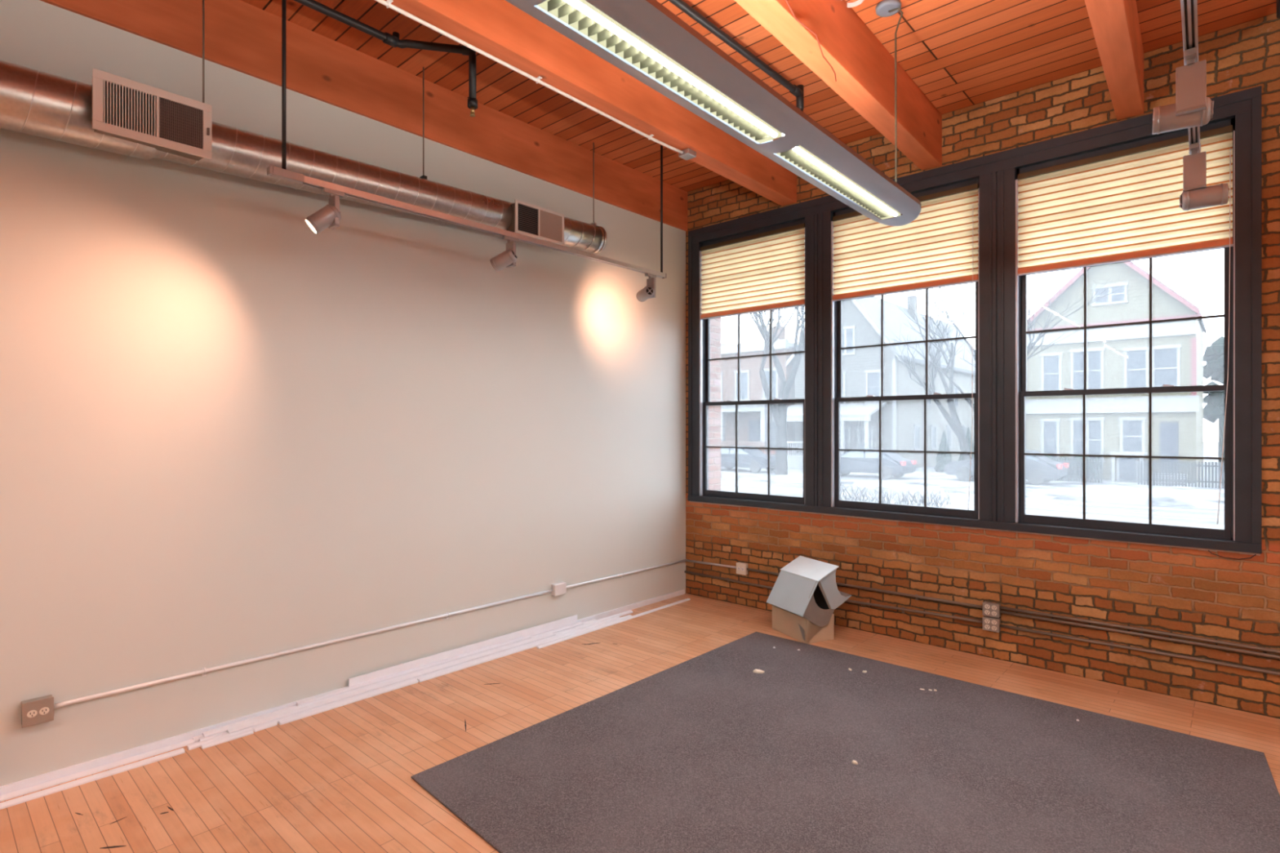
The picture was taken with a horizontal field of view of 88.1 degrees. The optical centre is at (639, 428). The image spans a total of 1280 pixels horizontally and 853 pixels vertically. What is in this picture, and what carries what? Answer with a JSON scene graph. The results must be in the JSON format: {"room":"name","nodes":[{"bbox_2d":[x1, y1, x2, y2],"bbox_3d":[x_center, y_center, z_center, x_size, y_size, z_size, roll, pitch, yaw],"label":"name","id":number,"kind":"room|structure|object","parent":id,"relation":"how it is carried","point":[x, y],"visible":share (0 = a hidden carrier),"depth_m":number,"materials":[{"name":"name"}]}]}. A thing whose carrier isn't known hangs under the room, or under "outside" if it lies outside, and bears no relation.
{"room":"empty loft office","nodes":[
{"label":"empty loft office","id":0,"kind":"room"},
{"bbox_2d":[0,0,685,786],"bbox_3d":[-2.716,-0.350,3.096,0.200,3.900,9.200,0,0,42],"label":"wall","id":1,"kind":"structure","parent":0,"point":[232,429],"depth_m":3.69,"materials":[{"name":"paint"}]},
{"bbox_2d":[21,694,53,728],"bbox_3d":[-2.682,1.255,2.943,0.055,0.106,0.106,0,0,42],"label":"wall outlet","id":2,"kind":"object","parent":1,"relation":"attached to","point":[39,710],"visible":1,"depth_m":2.93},
{"bbox_2d":[26,710,37,717],"bbox_3d":[-2.676,1.255,2.912,0.003,0.031,0.034,0,0,42],"label":"socket","id":3,"kind":"object","parent":2,"relation":"attached to","point":[30,713],"depth_m":2.91,"materials":[{"name":"white plastic"}]},
{"bbox_2d":[39,706,48,715],"bbox_3d":[-2.650,1.255,2.942,0.003,0.031,0.034,0,0,42],"label":"socket","id":4,"kind":"object","parent":2,"relation":"attached to","point":[42,710],"depth_m":2.94,"materials":[{"name":"white plastic"}]},
{"bbox_2d":[53,589,553,709],"bbox_3d":[-1.668,1.266,4.077,0.036,0.051,2.940,0,0,42],"label":"conduit","id":5,"kind":"object","parent":1,"relation":"attached to","point":[204,670],"visible":1,"depth_m":3.65,"materials":[{"name":"metal"}]},
{"bbox_2d":[0,589,684,795],"bbox_3d":[-2.580,1.577,3.088,0.012,0.045,8.970,0,0,42],"label":"baseboard","id":6,"kind":"structure","parent":1,"relation":"attached to","point":[55,775],"depth_m":3.28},
{"bbox_2d":[551,582,566,595],"bbox_3d":[-0.638,1.260,5.208,0.045,0.088,0.120,0,0,42],"label":"junction box","id":7,"kind":"object","parent":1,"relation":"attached to","point":[559,588],"visible":1,"depth_m":5.18,"materials":[{"name":"metal"}]},
{"bbox_2d":[566,559,686,588],"bbox_3d":[-0.074,1.277,5.843,0.028,0.046,1.578,0,0,42],"label":"conduit","id":8,"kind":"object","parent":1,"relation":"attached to","point":[622,574],"visible":0.97,"depth_m":5.76,"materials":[{"name":"metal"}]},
{"bbox_2d":[0,593,1279,852],"bbox_3d":[-0.007,1.675,0.575,7.800,0.151,9.300,0,0,42],"label":"floor","id":9,"kind":"structure","parent":0,"point":[339,780],"depth_m":3.36,"materials":[{"name":"brown wood"}]},
{"bbox_2d":[0,748,185,809],"bbox_3d":[-3.380,1.593,2.038,0.034,0.014,3.340,0,0,42],"label":"strip","id":10,"kind":"object","parent":9,"relation":"on","point":[6,804],"visible":1,"depth_m":3.00,"materials":[{"name":"white wood"}]},
{"bbox_2d":[0,738,194,802],"bbox_3d":[-3.320,1.594,2.226,0.040,0.012,3.100,0,0,42],"label":"strip","id":11,"kind":"object","parent":9,"relation":"on","point":[115,764],"visible":1,"depth_m":3.07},
{"bbox_2d":[200,729,253,749],"bbox_3d":[-2.116,1.593,3.396,0.030,0.013,0.230,0,0,42],"label":"strip","id":12,"kind":"object","parent":9,"relation":"on","point":[220,741],"visible":1,"depth_m":3.39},
{"bbox_2d":[253,721,277,732],"bbox_3d":[-2.005,1.593,3.538,0.030,0.013,0.110,0,0,42],"label":"strip","id":13,"kind":"object","parent":9,"relation":"on","point":[274,723],"visible":1,"depth_m":3.53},
{"bbox_2d":[277,679,417,725],"bbox_3d":[-1.682,1.593,3.880,0.034,0.014,0.810,0,0,42],"label":"strip","id":14,"kind":"object","parent":9,"relation":"on","point":[322,709],"visible":1,"depth_m":3.83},
{"bbox_2d":[192,614,596,742],"bbox_3d":[-1.317,1.552,4.426,0.051,0.096,2.850,0,0,42],"label":"strip","id":15,"kind":"object","parent":9,"relation":"on","point":[196,739],"depth_m":4.33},
{"bbox_2d":[186,616,619,750],"bbox_3d":[-1.223,1.585,4.449,0.044,0.030,3.090,0,0,42],"label":"strip","id":16,"kind":"object","parent":9,"relation":"on","point":[197,744],"depth_m":4.02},
{"bbox_2d":[199,610,632,741],"bbox_3d":[-1.158,1.591,4.566,0.032,0.018,3.230,0,0,42],"label":"strip","id":17,"kind":"object","parent":9,"relation":"on","point":[627,612],"visible":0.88,"depth_m":5.35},
{"bbox_2d":[417,614,631,682],"bbox_3d":[-0.738,1.593,4.907,0.034,0.015,1.960,0,0,42],"label":"strip","id":18,"kind":"object","parent":9,"relation":"on","point":[531,646],"visible":1,"depth_m":4.68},
{"bbox_2d":[536,598,690,648],"bbox_3d":[-0.141,1.594,5.507,0.030,0.012,1.831,0,0,41],"label":"strip","id":19,"kind":"object","parent":9,"relation":"on","point":[557,641],"visible":1,"depth_m":5.37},
{"bbox_2d":[766,555,852,644],"bbox_3d":[1.322,1.320,5.175,0.484,0.560,0.455,0,0,-25],"label":"cardboard box","id":20,"kind":"object","parent":9,"relation":"on","point":[805,595],"visible":1,"depth_m":5.03,"materials":[{"name":"white cardboard"}]},
{"bbox_2d":[411,631,1279,852],"bbox_3d":[0.985,1.595,3.027,3.021,0.009,3.127,0,0,42],"label":"area rug","id":21,"kind":"object","parent":9,"relation":"on","point":[706,753],"visible":1,"depth_m":3.03,"materials":[{"name":"grey carpet"}]},
{"bbox_2d":[753,669,764,673],"bbox_3d":[0.775,1.581,4.317,0.070,0.019,0.034,0,0,21],"label":"scrap","id":22,"kind":"object","parent":21,"relation":"on","point":[757,671],"visible":1,"depth_m":4.31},
{"bbox_2d":[708,317,720,490],"bbox_3d":[3.323,-0.275,4.252,7.800,4.050,0.219,0,0,42],"label":"wall","id":23,"kind":"structure","parent":0,"point":[714,411],"depth_m":6.60,"materials":[{"name":"brick"}]},
{"bbox_2d":[240,0,1276,191],"bbox_3d":[0.114,-2.360,0.709,7.800,0.120,9.660,0,0,42],"label":"ceiling","id":24,"kind":"structure","parent":0,"point":[961,54],"depth_m":4.05,"materials":[{"name":"brown wood"}]},
{"bbox_2d":[0,0,606,253],"bbox_3d":[-2.913,-1.707,2.506,0.274,1.184,7.650,0,0,42],"label":"spiral duct","id":25,"kind":"object","parent":24,"relation":"hanging from","point":[34,102],"visible":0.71,"depth_m":3.40,"materials":[{"name":"metal"}]},
{"bbox_2d":[92,67,212,160],"bbox_3d":[-2.286,-1.421,3.081,0.257,0.257,0.445,0,0,42],"label":"air register","id":26,"kind":"object","parent":25,"relation":"attached to","point":[124,108],"visible":1,"depth_m":3.00,"materials":[{"name":"metal"}]},
{"bbox_2d":[159,97,203,148],"bbox_3d":[-2.139,-1.421,3.079,0.010,0.185,0.178,0,0,42],"label":"grille","id":27,"kind":"object","parent":26,"relation":"attached to","point":[180,121],"depth_m":3.08,"materials":[{"name":"grey metal"}]},
{"bbox_2d":[506,199,564,245],"bbox_3d":[-0.786,-1.458,4.761,0.225,0.227,0.440,0,0,42],"label":"air register","id":28,"kind":"object","parent":25,"relation":"attached to","point":[529,220],"visible":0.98,"depth_m":4.67,"materials":[{"name":"metal"}]},
{"bbox_2d":[40,0,687,231],"bbox_3d":[-2.591,-2.114,3.165,0.152,0.377,9.030,0,0,42],"label":"ceiling beam","id":29,"kind":"structure","parent":24,"relation":"attached to","point":[241,36],"depth_m":4.09,"materials":[{"name":"brown wood"}]},
{"bbox_2d":[293,0,477,116],"bbox_3d":[-3.058,-2.050,1.673,0.310,0.499,6.031,0,0,42],"label":"pipe","id":30,"kind":"object","parent":24,"relation":"attached to","point":[393,40],"visible":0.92,"depth_m":3.72,"materials":[{"name":"black metal"}]},
{"bbox_2d":[266,0,666,278],"bbox_3d":[-0.772,-1.746,4.169,0.060,1.106,2.888,0,0,42],"label":"track","id":31,"kind":"object","parent":24,"relation":"hanging from","point":[282,173],"visible":0.91,"depth_m":3.63,"materials":[{"name":"silver metal"}]},
{"bbox_2d":[305,187,344,234],"bbox_3d":[-1.572,-1.083,3.300,0.177,0.225,0.093,0,0,-26],"label":"track spotlight","id":32,"kind":"object","parent":31,"relation":"hanging from","point":[329,216],"visible":1,"depth_m":3.28,"materials":[{"name":"paint"}]},
{"bbox_2d":[489,235,518,271],"bbox_3d":[-0.845,-1.087,4.107,0.170,0.215,0.122,0,0,-7],"label":"track spotlight","id":33,"kind":"object","parent":31,"relation":"hanging from","point":[508,258],"visible":1,"depth_m":4.08,"materials":[{"name":"paint"}]},
{"bbox_2d":[636,272,656,302],"bbox_3d":[0.071,-1.090,5.079,0.155,0.211,0.163,0,0,-25],"label":"track spotlight","id":34,"kind":"object","parent":31,"relation":"hanging from","point":[648,291],"visible":1,"depth_m":5.08,"materials":[{"name":"paint"}]},
{"bbox_2d":[374,0,796,205],"bbox_3d":[-1.668,-2.116,2.337,0.145,0.372,9.040,0,0,41],"label":"ceiling beam","id":35,"kind":"structure","parent":24,"relation":"attached to","point":[500,28],"depth_m":3.86,"materials":[{"name":"brown wood"}]},
{"bbox_2d":[375,0,683,153],"bbox_3d":[-2.182,-1.915,1.811,0.053,0.028,7.412,0,0,42],"label":"conduit","id":36,"kind":"object","parent":35,"relation":"attached to","point":[388,3],"visible":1,"depth_m":3.52,"materials":[{"name":"grey metal"}]},
{"bbox_2d":[678,147,696,159],"bbox_3d":[0.330,-1.911,4.601,0.089,0.038,0.090,0,0,42],"label":"junction box","id":37,"kind":"object","parent":35,"relation":"attached to","point":[688,153],"visible":0.91,"depth_m":4.58,"materials":[{"name":"white metal"}]},
{"bbox_2d":[505,0,920,226],"bbox_3d":[0.203,-1.727,2.288,0.296,1.144,3.900,0,0,41],"label":"pendant light","id":38,"kind":"object","parent":24,"relation":"hanging from","point":[644,39],"visible":1,"depth_m":2.31,"materials":[{"name":"grey paint"}]},
{"bbox_2d":[667,0,804,111],"bbox_3d":[-1.550,-2.072,1.456,0.052,0.454,7.734,0,0,42],"label":"pipe","id":39,"kind":"object","parent":24,"relation":"hanging from","point":[797,91],"visible":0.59,"depth_m":3.78,"materials":[{"name":"black metal"}]},
{"bbox_2d":[734,0,942,170],"bbox_3d":[-0.726,-2.115,1.486,0.199,0.374,9.040,0,0,41],"label":"ceiling beam","id":40,"kind":"structure","parent":24,"relation":"attached to","point":[828,37],"depth_m":3.72,"materials":[{"name":"brown wood"}]},
{"bbox_2d":[847,0,863,7],"bbox_3d":[1.126,-2.287,3.509,0.140,0.025,0.140,0,0,42],"label":"ring","id":41,"kind":"object","parent":24,"relation":"attached to","point":[859,2],"visible":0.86,"depth_m":3.56,"materials":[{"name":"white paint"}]},
{"bbox_2d":[1084,0,1143,119],"bbox_3d":[0.152,-2.116,0.691,0.136,0.372,9.040,0,0,40],"label":"ceiling beam","id":42,"kind":"structure","parent":24,"relation":"attached to","point":[1115,24],"depth_m":3.45,"materials":[{"name":"brown wood"}]},
{"bbox_2d":[1180,0,1200,154],"bbox_3d":[0.738,-1.756,0.919,0.040,1.086,5.241,0,0,41],"label":"track","id":43,"kind":"object","parent":24,"relation":"hanging from","point":[1188,7],"visible":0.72,"depth_m":2.03,"materials":[{"name":"silver metal"}]},
{"bbox_2d":[1151,46,1213,134],"bbox_3d":[1.788,-1.106,2.186,0.163,0.212,0.167,0,0,42],"label":"track spotlight","id":44,"kind":"object","parent":43,"relation":"hanging from","point":[1192,108],"visible":1,"depth_m":2.15,"materials":[{"name":"paint"}]},
{"bbox_2d":[1179,142,1228,210],"bbox_3d":[2.416,-1.081,2.834,0.159,0.261,0.126,0,0,35],"label":"track spotlight","id":45,"kind":"object","parent":43,"relation":"hanging from","point":[1196,194],"visible":1,"depth_m":2.83,"materials":[{"name":"paint"}]},
{"bbox_2d":[1276,0,1279,17],"bbox_3d":[3.423,-2.220,3.514,0.060,0.159,0.060,0,0,42],"label":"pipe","id":46,"kind":"object","parent":24,"relation":"attached to","point":[1277,1],"visible":1,"depth_m":3.52,"materials":[{"name":"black metal"}]},
{"bbox_2d":[720,479,1224,528],"bbox_3d":[0.905,2.438,29.294,210.000,0.100,7.500,0,0,42],"label":"snowy ground","id":47,"kind":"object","parent":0,"point":[1164,515],"depth_m":20.13,"materials":[{"name":"white snow"}]},
{"bbox_2d":[840,483,950,507],"bbox_3d":[7.790,2.108,21.547,4.568,0.599,1.987,0,0,42],"label":"bush","id":48,"kind":"object","parent":47,"relation":"on","point":[906,501],"visible":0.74,"depth_m":21.11,"materials":[{"name":"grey plant"}]},
{"bbox_2d":[685,13,1279,719],"bbox_3d":[3.182,-0.275,4.096,7.800,4.050,0.200,0,0,42],"label":"wall","id":49,"kind":"structure","parent":0,"point":[1195,593],"depth_m":4.35,"materials":[{"name":"brick"}]},
{"bbox_2d":[685,559,736,568],"bbox_3d":[0.665,1.271,6.221,0.614,0.034,0.021,0,0,42],"label":"conduit","id":50,"kind":"object","parent":49,"relation":"attached to","point":[689,561],"visible":1,"depth_m":6.21,"materials":[{"name":"grey metal"}]},
{"bbox_2d":[736,562,747,575],"bbox_3d":[0.922,1.262,5.976,0.102,0.102,0.047,0,0,42],"label":"wall outlet","id":51,"kind":"object","parent":49,"relation":"attached to","point":[741,567],"visible":1,"depth_m":5.95,"materials":[{"name":"white paint"}]},
{"bbox_2d":[699,218,804,504],"bbox_3d":[1.024,-0.572,5.992,1.115,2.427,0.126,0,0,42],"label":"window","id":52,"kind":"structure","parent":49,"relation":"in","point":[704,324],"depth_m":6.12,"materials":[{"name":"grey paint"}]},
{"bbox_2d":[700,223,804,319],"bbox_3d":[0.993,-1.391,5.955,1.095,0.689,0.038,0,0,42],"label":"pleated shade","id":53,"kind":"object","parent":52,"relation":"attached to","point":[765,271],"visible":1,"depth_m":5.92,"materials":[{"name":"beige fabric"}]},
{"bbox_2d":[684,570,982,623],"bbox_3d":[1.426,1.384,5.532,2.666,0.073,0.029,0,0,42],"label":"conduit","id":54,"kind":"object","parent":49,"relation":"attached to","point":[903,609],"visible":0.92,"depth_m":5.12,"materials":[{"name":"grey metal"}]},
{"bbox_2d":[746,568,982,608],"bbox_3d":[1.689,1.262,5.294,1.956,0.046,0.029,0,0,42],"label":"conduit","id":55,"kind":"object","parent":49,"relation":"attached to","point":[917,597],"visible":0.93,"depth_m":5.02,"materials":[{"name":"grey metal"}]},
{"bbox_2d":[831,177,979,519],"bbox_3d":[2.022,-0.572,5.088,1.120,2.427,0.126,0,0,42],"label":"window","id":56,"kind":"structure","parent":49,"relation":"in","point":[837,348],"depth_m":5.19,"materials":[{"name":"grey paint"}]},
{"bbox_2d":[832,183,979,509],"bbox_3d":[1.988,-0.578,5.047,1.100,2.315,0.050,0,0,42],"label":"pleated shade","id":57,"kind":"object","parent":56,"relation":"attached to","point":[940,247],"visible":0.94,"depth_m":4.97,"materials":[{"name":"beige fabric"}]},
{"bbox_2d":[687,85,1262,553],"bbox_3d":[2.007,-0.609,5.086,4.040,2.607,0.150,0,0,42],"label":"window frame","id":58,"kind":"structure","parent":49,"relation":"attached to","point":[997,172],"depth_m":4.58,"materials":[{"name":"grey paint"}]},
{"bbox_2d":[688,501,1260,555],"bbox_3d":[1.976,0.702,5.052,4.030,0.017,0.022,0,0,42],"label":"trim","id":59,"kind":"structure","parent":49,"relation":"attached to","point":[967,527],"depth_m":4.56,"materials":[{"name":"black wood"}]},
{"bbox_2d":[982,615,1000,632],"bbox_3d":[2.443,1.356,4.595,0.106,0.092,0.052,0,0,42],"label":"wall outlet","id":60,"kind":"object","parent":49,"relation":"attached to","point":[989,624],"visible":1,"depth_m":4.58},
{"bbox_2d":[984,624,990,629],"bbox_3d":[2.411,1.376,4.592,0.034,0.031,0.003,0,0,42],"label":"socket","id":61,"kind":"object","parent":60,"relation":"attached to","point":[986,626],"depth_m":4.59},
{"bbox_2d":[984,618,990,623],"bbox_3d":[2.411,1.336,4.592,0.034,0.031,0.003,0,0,42],"label":"socket","id":62,"kind":"object","parent":60,"relation":"attached to","point":[986,620],"depth_m":4.59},
{"bbox_2d":[982,601,1000,617],"bbox_3d":[2.443,1.255,4.595,0.106,0.092,0.052,0,0,42],"label":"wall outlet","id":63,"kind":"object","parent":49,"relation":"attached to","point":[989,609],"visible":1,"depth_m":4.58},
{"bbox_2d":[984,604,990,608],"bbox_3d":[2.411,1.235,4.592,0.034,0.031,0.003,0,0,42],"label":"socket","id":64,"kind":"object","parent":63,"relation":"attached to","point":[986,606],"depth_m":4.59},
{"bbox_2d":[1015,118,1235,541],"bbox_3d":[3.018,-0.572,4.187,1.115,2.427,0.126,0,0,42],"label":"window","id":65,"kind":"structure","parent":49,"relation":"in","point":[1228,533],"depth_m":4.12,"materials":[{"name":"grey paint"}]},
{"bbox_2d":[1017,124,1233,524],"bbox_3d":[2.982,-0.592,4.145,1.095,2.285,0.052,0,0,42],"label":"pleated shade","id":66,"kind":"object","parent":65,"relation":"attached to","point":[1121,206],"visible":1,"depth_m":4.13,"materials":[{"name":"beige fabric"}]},
{"bbox_2d":[1000,624,1279,675],"bbox_3d":[4.094,1.360,3.116,4.332,0.052,0.029,0,0,42],"label":"conduit","id":67,"kind":"object","parent":49,"relation":"attached to","point":[1111,645],"visible":1,"depth_m":4.02,"materials":[{"name":"grey metal"}]},
{"bbox_2d":[1000,610,1279,659],"bbox_3d":[4.094,1.266,3.116,4.332,0.048,0.029,0,0,42],"label":"conduit","id":68,"kind":"object","parent":49,"relation":"attached to","point":[1140,634],"visible":1,"depth_m":4.03,"materials":[{"name":"grey metal"}]},
{"bbox_2d":[1000,605,1279,653],"bbox_3d":[4.094,1.236,3.116,4.332,0.048,0.029,0,0,42],"label":"conduit","id":69,"kind":"object","parent":49,"relation":"attached to","point":[1141,629],"visible":1,"depth_m":4.02,"materials":[{"name":"grey metal"}]},
{"bbox_2d":[1208,550,1256,559],"bbox_3d":[3.371,0.722,3.768,0.206,0.041,0.013,0,0,42],"label":"loose wire","id":70,"kind":"object","parent":49,"relation":"hanging from","point":[1208,550],"visible":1,"depth_m":3.76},
{"label":"outside","id":71,"kind":"structure","parent":0,"visible":0},
{"bbox_2d":[720,441,1224,500],"bbox_3d":[43.174,2.450,75.975,210.000,0.100,159.550,0,0,42],"label":"snowy ground","id":72,"kind":"structure","parent":71,"point":[1211,449],"depth_m":29.42,"materials":[{"name":"white snow"}]},
{"bbox_2d":[720,445,775,472],"bbox_3d":[5.822,1.686,37.725,4.490,1.428,1.741,0,0,42],"label":"parked car","id":73,"kind":"object","parent":72,"relation":"on","point":[755,460],"visible":0.56,"depth_m":36.80,"materials":[{"name":"paint"}]},
{"bbox_2d":[720,325,798,455],"bbox_3d":[11.120,-2.500,49.588,7.200,9.800,17.300,0,0,42],"label":"brick house","id":74,"kind":"structure","parent":72,"relation":"on","point":[752,419],"depth_m":44.12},
{"bbox_2d":[750,306,804,475],"bbox_3d":[6.987,-4.369,34.184,4.706,13.733,11.153,0,0,-18],"label":"bare tree","id":75,"kind":"object","parent":72,"relation":"on","point":[780,414],"visible":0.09,"depth_m":34.70,"materials":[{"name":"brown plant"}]},
{"bbox_2d":[772,294,975,469],"bbox_3d":[18.258,-3.450,46.633,7.250,11.700,22.700,0,0,42],"label":"gabled house","id":76,"kind":"structure","parent":72,"relation":"on","point":[903,420],"depth_m":39.68,"materials":[{"name":"grey"}]},
{"bbox_2d":[840,448,916,479],"bbox_3d":[11.241,1.686,33.088,4.490,1.428,1.741,0,0,42],"label":"parked car","id":77,"kind":"object","parent":72,"relation":"on","point":[851,461],"visible":0.68,"depth_m":32.07,"materials":[{"name":"paint"}]},
{"bbox_2d":[900,461,906,465],"bbox_3d":[12.383,1.627,31.114,0.147,0.176,0.294,0,0,42],"label":"tail light","id":78,"kind":"object","parent":77,"relation":"attached to","point":[902,463],"depth_m":31.03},
{"bbox_2d":[911,460,916,464],"bbox_3d":[13.307,1.627,32.135,0.147,0.176,0.294,0,0,42],"label":"tail light","id":79,"kind":"object","parent":77,"relation":"attached to","point":[913,462],"depth_m":32.02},
{"bbox_2d":[884,284,975,460],"bbox_3d":[15.031,-3.401,34.485,4.838,11.825,5.503,0,0,13],"label":"bare tree","id":80,"kind":"object","parent":72,"relation":"on","point":[953,421],"visible":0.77,"depth_m":33.58,"materials":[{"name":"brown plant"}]},
{"bbox_2d":[933,429,951,471],"bbox_3d":[16.895,1.205,36.731,0.962,2.350,1.077,0,0,42],"label":"evergreen shrub","id":81,"kind":"object","parent":72,"relation":"on","point":[942,459],"visible":0.85,"depth_m":36.54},
{"bbox_2d":[958,426,974,461],"bbox_3d":[18.027,1.130,36.271,1.054,2.500,1.052,0,0,-15],"label":"evergreen shrub","id":82,"kind":"object","parent":72,"relation":"on","point":[968,436],"visible":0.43,"depth_m":36.09,"materials":[{"name":"plant"}]},
{"bbox_2d":[720,472,1224,509],"bbox_3d":[-0.350,2.408,36.406,82.238,0.551,1.793,0,0,42],"label":"snow bank","id":83,"kind":"object","parent":72,"relation":"on","point":[1157,500],"visible":0.17,"depth_m":22.57,"materials":[{"name":"white snow"}]},
{"bbox_2d":[943,449,1068,484],"bbox_3d":[16.494,1.654,29.950,4.690,1.492,1.819,0,0,42],"label":"parked car","id":84,"kind":"object","parent":72,"relation":"on","point":[1039,469],"visible":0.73,"depth_m":28.55,"materials":[{"name":"paint"}]},
{"bbox_2d":[1056,464,1062,469],"bbox_3d":[17.687,1.593,27.888,0.153,0.184,0.306,0,0,42],"label":"tail light","id":85,"kind":"object","parent":84,"relation":"attached to","point":[1058,466],"depth_m":27.78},
{"bbox_2d":[1063,462,1068,467],"bbox_3d":[18.653,1.593,28.954,0.153,0.184,0.306,0,0,42],"label":"tail light","id":86,"kind":"object","parent":84,"relation":"attached to","point":[1066,464],"depth_m":28.85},
{"bbox_2d":[888,268,1130,412],"bbox_3d":[14.429,-2.441,26.526,8.824,9.799,4.961,0,0,-9],"label":"bare tree","id":87,"kind":"object","parent":72,"relation":"on","point":[1030,346],"visible":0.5,"depth_m":26.74,"materials":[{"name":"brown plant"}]},
{"bbox_2d":[1025,396,1026,449],"bbox_3d":[35.465,-1.500,54.053,7.600,7.800,8.600,0,0,42],"label":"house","id":88,"kind":"structure","parent":72,"relation":"on","point":[1025,397],"depth_m":52.83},
{"bbox_2d":[1025,453,1103,480],"bbox_3d":[19.704,1.768,31.108,3.449,1.367,1.340,0,0,42],"label":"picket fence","id":89,"kind":"object","parent":72,"relation":"on","point":[1048,456],"visible":0.08,"depth_m":30.36,"materials":[{"name":"white wood"}]},
{"bbox_2d":[1049,457,1102,483],"bbox_3d":[19.481,1.875,30.362,2.905,1.050,0.060,0,0,42],"label":"picket fence","id":90,"kind":"object","parent":72,"relation":"on","point":[1076,461],"visible":0.6,"depth_m":29.88,"materials":[{"name":"white wood"}]},
{"bbox_2d":[1025,261,1206,485],"bbox_3d":[24.243,-3.090,33.726,6.950,10.980,9.900,0,0,42],"label":"gabled house","id":91,"kind":"structure","parent":72,"relation":"on","point":[1118,356],"depth_m":30.90,"materials":[{"name":"beige"}]},
{"bbox_2d":[1137,460,1224,488],"bbox_3d":[22.557,1.875,27.576,2.905,1.050,0.060,0,0,42],"label":"picket fence","id":92,"kind":"object","parent":72,"relation":"on","point":[1141,464],"visible":0.88,"depth_m":27.52,"materials":[{"name":"white wood"}]},
{"bbox_2d":[1203,336,1224,472],"bbox_3d":[32.345,-1.394,36.591,2.274,7.588,2.019,0,0,42],"label":"evergreen tree","id":93,"kind":"object","parent":72,"relation":"on","point":[1213,355],"visible":0.38,"depth_m":36.55,"materials":[{"name":"plant"}]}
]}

